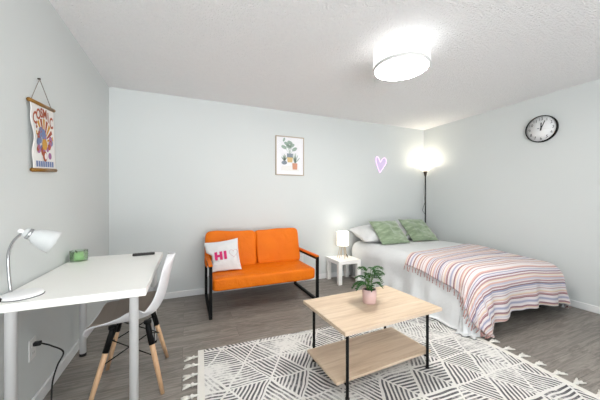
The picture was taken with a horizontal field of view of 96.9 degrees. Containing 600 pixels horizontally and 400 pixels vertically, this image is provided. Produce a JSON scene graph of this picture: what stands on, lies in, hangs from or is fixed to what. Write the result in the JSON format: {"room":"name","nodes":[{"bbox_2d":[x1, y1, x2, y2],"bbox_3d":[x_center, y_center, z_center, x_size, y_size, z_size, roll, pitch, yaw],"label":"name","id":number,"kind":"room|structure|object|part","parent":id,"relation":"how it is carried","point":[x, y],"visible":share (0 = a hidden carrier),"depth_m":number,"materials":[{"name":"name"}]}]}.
{"room":"studio apartment","nodes":[
{"label":"studio apartment","id":0,"kind":"room"},
{"bbox_2d":[0,0,108,399],"bbox_3d":[-1.085,-0.033,0.381,0.100,2.440,5.750,0,0,-23],"label":"wall","id":1,"kind":"structure","parent":0,"point":[73,200],"depth_m":1.63,"materials":[{"name":"white paint"}]},
{"bbox_2d":[28,336,35,361],"bbox_3d":[-1.496,0.835,1.489,0.008,0.116,0.072,0,0,-23],"label":"wall outlet","id":2,"kind":"object","parent":1,"relation":"attached to","point":[31,350],"visible":0.93,"depth_m":1.48,"materials":[{"name":"white plastic"}]},
{"bbox_2d":[26,78,57,171],"bbox_3d":[-1.526,-0.431,1.581,0.026,0.555,0.322,0,0,-23],"label":"poster","id":3,"kind":"object","parent":1,"relation":"attached to","point":[41,115],"visible":1,"depth_m":1.57,"materials":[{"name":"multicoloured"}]},
{"bbox_3d":[-1.519,-0.554,1.567,0.021,0.022,0.290,0,5,-23],"label":"rail","id":4,"kind":"part","parent":3,"relation":"part of","materials":[{"name":"brown wood"}]},
{"bbox_3d":[-1.531,-0.176,1.595,0.021,0.022,0.284,0,5,-23],"label":"rail","id":5,"kind":"part","parent":3,"relation":"part of","materials":[{"name":"brown wood"}]},
{"bbox_2d":[31,309,101,399],"bbox_3d":[-1.032,1.149,0.404,0.016,0.075,5.550,0,0,-23],"label":"baseboard","id":6,"kind":"structure","parent":1,"relation":"attached to","point":[45,388],"depth_m":1.77,"materials":[{"name":"white paint"}]},
{"bbox_2d":[109,87,423,292],"bbox_3d":[0.039,-0.033,3.927,4.740,2.440,0.100,0,0,-23],"label":"wall","id":7,"kind":"structure","parent":0,"point":[182,169],"depth_m":3.49,"materials":[{"name":"white paint"}]},
{"bbox_2d":[164,270,351,298],"bbox_3d":[0.061,1.149,3.874,4.708,0.075,0.016,0,0,-23],"label":"baseboard","id":8,"kind":"structure","parent":7,"relation":"attached to","point":[177,294],"depth_m":3.32,"materials":[{"name":"white paint"}]},
{"bbox_2d":[275,135,303,175],"bbox_3d":[-0.143,-0.618,3.781,0.428,0.550,0.028,0,0,-23],"label":"framed picture","id":9,"kind":"object","parent":7,"relation":"attached to","point":[289,151],"visible":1,"depth_m":3.78,"materials":[{"name":"white paper"}]},
{"bbox_2d":[281,138,299,170],"bbox_3d":[-0.138,-0.639,3.782,0.290,0.463,0.001,0,0,-23],"label":"artwork","id":10,"kind":"object","parent":9,"relation":"attached to","point":[290,147],"depth_m":3.78,"materials":[{"name":"multicoloured"}]},
{"bbox_2d":[299,254,303,261],"bbox_3d":[0.018,0.852,3.860,0.072,0.116,0.008,0,0,-23],"label":"wall outlet","id":11,"kind":"object","parent":7,"relation":"attached to","point":[301,255],"visible":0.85,"depth_m":3.87,"materials":[{"name":"white plastic"}]},
{"bbox_2d":[375,156,386,172],"bbox_3d":[1.344,-0.573,4.415,0.223,0.273,0.022,0,0,-23],"label":"heart sign","id":12,"kind":"object","parent":7,"relation":"attached to","point":[381,164],"visible":1,"depth_m":4.41,"materials":[{"name":"purple"}]},
{"bbox_2d":[43,275,599,399],"bbox_3d":[1.142,1.237,1.327,4.940,0.100,5.750,0,0,-23],"label":"floor","id":13,"kind":"structure","parent":0,"point":[566,340],"depth_m":2.32,"materials":[{"name":"grey wood"}]},
{"bbox_2d":[33,340,63,399],"bbox_3d":[-1.327,0.989,1.269,0.130,0.396,0.674,0,0,-23],"label":"power cord","id":14,"kind":"object","parent":13,"relation":"on","point":[36,343],"visible":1,"depth_m":1.54,"materials":[{"name":"black plastic"}]},
{"bbox_2d":[0,252,162,399],"bbox_3d":[-1.258,0.819,1.704,0.600,0.737,1.030,0,0,-23],"label":"desk","id":15,"kind":"object","parent":13,"relation":"on","point":[109,277],"visible":0.88,"depth_m":1.38,"materials":[{"name":"white laminate"}]},
{"bbox_3d":[-1.301,0.827,1.197,0.068,0.680,0.068,0,0,-23],"label":"leg","id":16,"kind":"part","parent":15,"relation":"part of","materials":[{"name":"white metal"}]},
{"bbox_2d":[0,228,61,301],"bbox_3d":[-1.269,0.292,1.254,0.221,0.317,0.157,0,0,-23],"label":"desk lamp","id":17,"kind":"object","parent":15,"relation":"on","point":[44,240],"visible":1,"depth_m":1.24,"materials":[{"name":"white metal"}]},
{"bbox_3d":[-1.240,0.198,1.290,0.140,0.125,0.112,0,0,-23],"label":"lamp shade","id":18,"kind":"part","parent":17,"relation":"part of","materials":[{"name":"white metal"}]},
{"bbox_2d":[69,249,87,261],"bbox_3d":[-1.621,0.411,1.952,0.106,0.078,0.106,0,0,-23],"label":"candle","id":19,"kind":"object","parent":15,"relation":"on","point":[77,255],"visible":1,"depth_m":1.92,"materials":[{"name":"glass"}]},
{"bbox_3d":[-1.653,0.827,2.025,0.068,0.680,0.068,0,0,-23],"label":"leg","id":20,"kind":"part","parent":15,"relation":"part of","materials":[{"name":"white metal"}]},
{"bbox_3d":[-0.863,0.827,1.383,0.068,0.680,0.068,0,0,-23],"label":"leg","id":21,"kind":"part","parent":15,"relation":"part of","materials":[{"name":"white metal"}]},
{"bbox_2d":[132,252,154,255],"bbox_3d":[-1.264,0.440,2.152,0.156,0.020,0.042,0,0,-29],"label":"remote control","id":22,"kind":"object","parent":15,"relation":"on","point":[144,253],"visible":1,"depth_m":2.13,"materials":[{"name":"black plastic"}]},
{"bbox_3d":[-1.214,0.827,2.211,0.068,0.680,0.068,0,0,-23],"label":"leg","id":23,"kind":"part","parent":15,"relation":"part of","materials":[{"name":"white metal"}]},
{"bbox_2d":[82,252,174,399],"bbox_3d":[-1.073,0.779,1.750,0.460,0.823,0.478,0,0,-23],"label":"desk chair","id":24,"kind":"object","parent":13,"relation":"on","point":[115,312],"visible":0.93,"depth_m":1.66,"materials":[{"name":"white plastic"}]},
{"bbox_3d":[-1.159,1.010,1.533,0.031,0.362,0.142,0,0,28],"label":"leg","id":25,"kind":"part","parent":24,"relation":"part of","materials":[{"name":"brown wood"}]},
{"bbox_3d":[-1.288,1.010,1.838,0.142,0.362,0.031,0,0,16],"label":"leg","id":26,"kind":"part","parent":24,"relation":"part of","materials":[{"name":"brown wood"}]},
{"bbox_3d":[-0.892,1.010,1.647,0.135,0.362,0.031,0,0,19],"label":"leg","id":27,"kind":"part","parent":24,"relation":"part of","materials":[{"name":"brown wood"}]},
{"bbox_3d":[-1.022,1.010,1.952,0.031,0.362,0.135,0,0,25],"label":"leg","id":28,"kind":"part","parent":24,"relation":"part of","materials":[{"name":"brown wood"}]},
{"bbox_2d":[204,228,318,319],"bbox_3d":[-0.476,0.781,3.179,1.227,0.813,0.715,0,0,-23],"label":"sofa","id":29,"kind":"object","parent":13,"relation":"on","point":[269,256],"visible":0.93,"depth_m":3.19,"materials":[{"name":"orange leather"}]},
{"bbox_3d":[-1.018,0.927,2.949,0.030,0.520,0.715,0,0,-23],"label":"frame","id":30,"kind":"part","parent":29,"relation":"part of","materials":[{"name":"black metal"}]},
{"bbox_3d":[-1.012,0.660,2.933,0.044,0.022,0.669,0,0,-23],"label":"armrest","id":31,"kind":"part","parent":29,"relation":"part of","materials":[{"name":"orange leather"}]},
{"bbox_2d":[204,238,241,276],"bbox_3d":[-0.861,0.638,2.976,0.405,0.387,0.170,0,0,-18],"label":"throw pillow","id":32,"kind":"object","parent":29,"relation":"on","point":[225,255],"visible":0.97,"depth_m":2.94,"materials":[{"name":"white fabric"}]},
{"bbox_2d":[204,230,256,266],"bbox_3d":[-0.847,0.608,3.271,0.617,0.467,0.242,0,0,-23],"label":"cushion","id":33,"kind":"object","parent":29,"relation":"on","point":[247,239],"depth_m":3.25,"materials":[{"name":"orange leather"}]},
{"bbox_3d":[-0.465,0.860,3.157,1.148,0.148,0.647,0,0,-23],"label":"seat","id":34,"kind":"part","parent":29,"relation":"part of","materials":[{"name":"orange leather"}]},
{"bbox_2d":[255,228,299,262],"bbox_3d":[-0.303,0.608,3.503,0.586,0.464,0.245,0,0,-23],"label":"cushion","id":35,"kind":"object","parent":29,"relation":"on","point":[276,244],"depth_m":3.42,"materials":[{"name":"orange leather"}]},
{"bbox_3d":[0.068,0.927,3.410,0.030,0.520,0.715,0,0,-23],"label":"frame","id":36,"kind":"part","parent":29,"relation":"part of","materials":[{"name":"black metal"}]},
{"bbox_3d":[0.075,0.660,3.394,0.044,0.022,0.669,0,0,-23],"label":"armrest","id":37,"kind":"part","parent":29,"relation":"part of","materials":[{"name":"orange leather"}]},
{"bbox_2d":[326,255,360,284],"bbox_3d":[0.633,1.022,3.903,0.364,0.330,0.360,0,0,-23],"label":"side table","id":38,"kind":"object","parent":13,"relation":"on","point":[345,261],"visible":0.91,"depth_m":3.81,"materials":[{"name":"white laminate"}]},
{"bbox_3d":[0.431,1.048,3.983,0.054,0.278,0.054,0,0,-23],"label":"leg","id":39,"kind":"part","parent":38,"relation":"part of","materials":[{"name":"white laminate"}]},
{"bbox_3d":[0.550,1.048,3.701,0.054,0.278,0.054,0,0,-23],"label":"leg","id":40,"kind":"part","parent":38,"relation":"part of","materials":[{"name":"white laminate"}]},
{"bbox_2d":[337,231,348,257],"bbox_3d":[0.625,0.664,3.934,0.181,0.385,0.216,0,0,-23],"label":"table lamp","id":41,"kind":"object","parent":38,"relation":"on","point":[342,236],"visible":1,"depth_m":3.85,"materials":[{"name":"white fabric"}]},
{"bbox_3d":[0.629,0.572,3.912,0.172,0.201,0.172,0,0,-23],"label":"lamp shade","id":42,"kind":"part","parent":41,"relation":"part of","materials":[{"name":"white fabric"}]},
{"bbox_3d":[0.716,1.048,4.104,0.054,0.278,0.054,0,0,-23],"label":"leg","id":43,"kind":"part","parent":38,"relation":"part of","materials":[{"name":"white laminate"}]},
{"bbox_3d":[0.836,1.048,3.822,0.054,0.278,0.054,0,0,-23],"label":"leg","id":44,"kind":"part","parent":38,"relation":"part of","materials":[{"name":"white laminate"}]},
{"bbox_2d":[181,316,599,399],"bbox_3d":[0.523,1.177,1.762,2.447,0.028,1.500,0,0,-21],"label":"area rug","id":45,"kind":"object","parent":13,"relation":"on","point":[281,367],"visible":0.66,"depth_m":1.80,"materials":[{"name":"white fabric"}]},
{"bbox_2d":[303,285,441,399],"bbox_3d":[0.499,0.958,1.888,0.800,0.434,0.530,0,0,-25],"label":"coffee table","id":46,"kind":"object","parent":45,"relation":"on","point":[343,361],"visible":1,"depth_m":1.82,"materials":[{"name":"brown wood"}]},
{"bbox_3d":[0.102,0.966,1.936,0.019,0.406,0.019,0,0,-26],"label":"leg","id":47,"kind":"part","parent":46,"relation":"part of","materials":[{"name":"black metal"}]},
{"bbox_3d":[0.279,0.966,1.565,0.019,0.406,0.019,0,0,-26],"label":"leg","id":48,"kind":"part","parent":46,"relation":"part of","materials":[{"name":"black metal"}]},
{"bbox_2d":[351,266,384,304],"bbox_3d":[0.503,0.605,1.922,0.239,0.274,0.237,0,0,42],"label":"potted plant","id":49,"kind":"object","parent":46,"relation":"on","point":[368,292],"visible":1,"depth_m":1.88,"materials":[{"name":"green plant"}]},
{"bbox_3d":[0.499,0.692,1.915,0.100,0.100,0.100,0,0,-23],"label":"pot","id":50,"kind":"part","parent":49,"relation":"part of","materials":[{"name":"pink ceramic"}]},
{"bbox_2d":[307,327,429,384],"bbox_3d":[0.492,1.083,1.902,0.796,0.018,0.380,0,0,-25],"label":"shelf","id":51,"kind":"object","parent":46,"relation":"attached to","point":[372,352],"depth_m":1.86,"materials":[{"name":"brown wood"}]},
{"bbox_3d":[0.889,0.966,1.856,0.019,0.406,0.019,0,0,-25],"label":"leg","id":52,"kind":"part","parent":46,"relation":"part of","materials":[{"name":"black metal"}]},
{"bbox_2d":[419,165,431,222],"bbox_3d":[2.189,0.297,4.645,0.208,1.780,0.208,0,0,-23],"label":"floor lamp","id":53,"kind":"object","parent":13,"relation":"on","point":[424,168],"visible":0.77,"depth_m":4.62,"materials":[{"name":"black metal"}]},
{"bbox_3d":[2.189,-0.542,4.645,0.208,0.102,0.208,0,0,-23],"label":"lamp shade","id":54,"kind":"part","parent":53,"relation":"part of","materials":[{"name":"white"}]},
{"bbox_3d":[1.818,0.945,3.490,1.330,0.485,1.825,0,0,-23],"label":"bed","id":55,"kind":"object","parent":13,"relation":"on","visible":0},
{"bbox_2d":[351,239,564,339],"bbox_3d":[1.783,0.897,3.403,1.653,0.546,1.971,0,0,-23],"label":"comforter","id":56,"kind":"object","parent":55,"relation":"on","point":[392,257],"visible":0.36,"depth_m":3.10,"materials":[{"name":"white fabric"}]},
{"bbox_2d":[349,225,380,242],"bbox_3d":[1.156,0.505,4.072,0.700,0.243,0.442,0,0,-23],"label":"bed pillow","id":57,"kind":"object","parent":56,"relation":"on","point":[366,233],"visible":0.47,"depth_m":3.90,"materials":[{"name":"white fabric"}]},
{"bbox_2d":[369,221,410,244],"bbox_3d":[1.310,0.472,3.902,0.493,0.302,0.340,0,0,-19],"label":"cushion","id":58,"kind":"object","parent":56,"relation":"on","point":[388,232],"visible":1,"depth_m":3.81,"materials":[{"name":"green fabric"}]},
{"bbox_2d":[398,224,436,239],"bbox_3d":[1.809,0.504,4.350,0.700,0.243,0.442,0,0,-23],"label":"bed pillow","id":59,"kind":"object","parent":56,"relation":"on","point":[400,225],"visible":0.08,"depth_m":4.16,"materials":[{"name":"white fabric"}]},
{"bbox_2d":[398,219,437,240],"bbox_3d":[1.815,0.468,4.134,0.544,0.314,0.340,0,0,-20],"label":"cushion","id":60,"kind":"object","parent":56,"relation":"on","point":[417,229],"visible":1,"depth_m":4.06,"materials":[{"name":"green fabric"}]},
{"bbox_2d":[404,244,570,338],"bbox_3d":[1.995,0.889,3.003,1.632,0.548,1.151,0,0,-23],"label":"throw blanket","id":61,"kind":"object","parent":56,"relation":"on","point":[491,283],"visible":1,"depth_m":2.53,"materials":[{"name":"fabric"}]},
{"bbox_2d":[49,0,599,129],"bbox_3d":[1.142,-1.303,1.327,4.940,0.100,5.750,0,0,-23],"label":"ceiling","id":62,"kind":"structure","parent":0,"point":[312,57],"depth_m":2.21,"materials":[{"name":"white paint"}]},
{"bbox_2d":[373,31,430,80],"bbox_3d":[0.836,-1.164,2.202,0.440,0.178,0.440,0,0,-23],"label":"ceiling light","id":63,"kind":"object","parent":62,"relation":"attached to","point":[401,56],"visible":1,"depth_m":2.06,"materials":[{"name":"white plastic"}]},
{"bbox_2d":[375,56,428,80],"bbox_3d":[0.836,-1.080,2.202,0.416,0.006,0.416,0,0,-23],"label":"diffuser","id":64,"kind":"object","parent":63,"relation":"attached to","point":[390,68],"depth_m":2.17,"materials":[{"name":"white plastic"}]},
{"bbox_2d":[424,79,599,306],"bbox_3d":[3.370,-0.033,2.272,0.100,2.440,5.750,0,0,-23],"label":"wall","id":65,"kind":"structure","parent":0,"point":[489,185],"depth_m":3.35,"materials":[{"name":"white pale blue-grey paint"}]},
{"bbox_2d":[525,115,558,141],"bbox_3d":[2.900,-0.848,3.197,0.042,0.316,0.316,0,0,-23],"label":"wall clock","id":66,"kind":"object","parent":65,"relation":"attached to","point":[542,128],"visible":1,"depth_m":3.18,"materials":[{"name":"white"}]},
{"bbox_2d":[569,299,599,313],"bbox_3d":[3.317,1.149,2.250,0.016,0.075,5.550,0,0,-23],"label":"baseboard","id":67,"kind":"structure","parent":65,"relation":"attached to","point":[588,307],"depth_m":2.85,"materials":[{"name":"white paint"}]}
]}

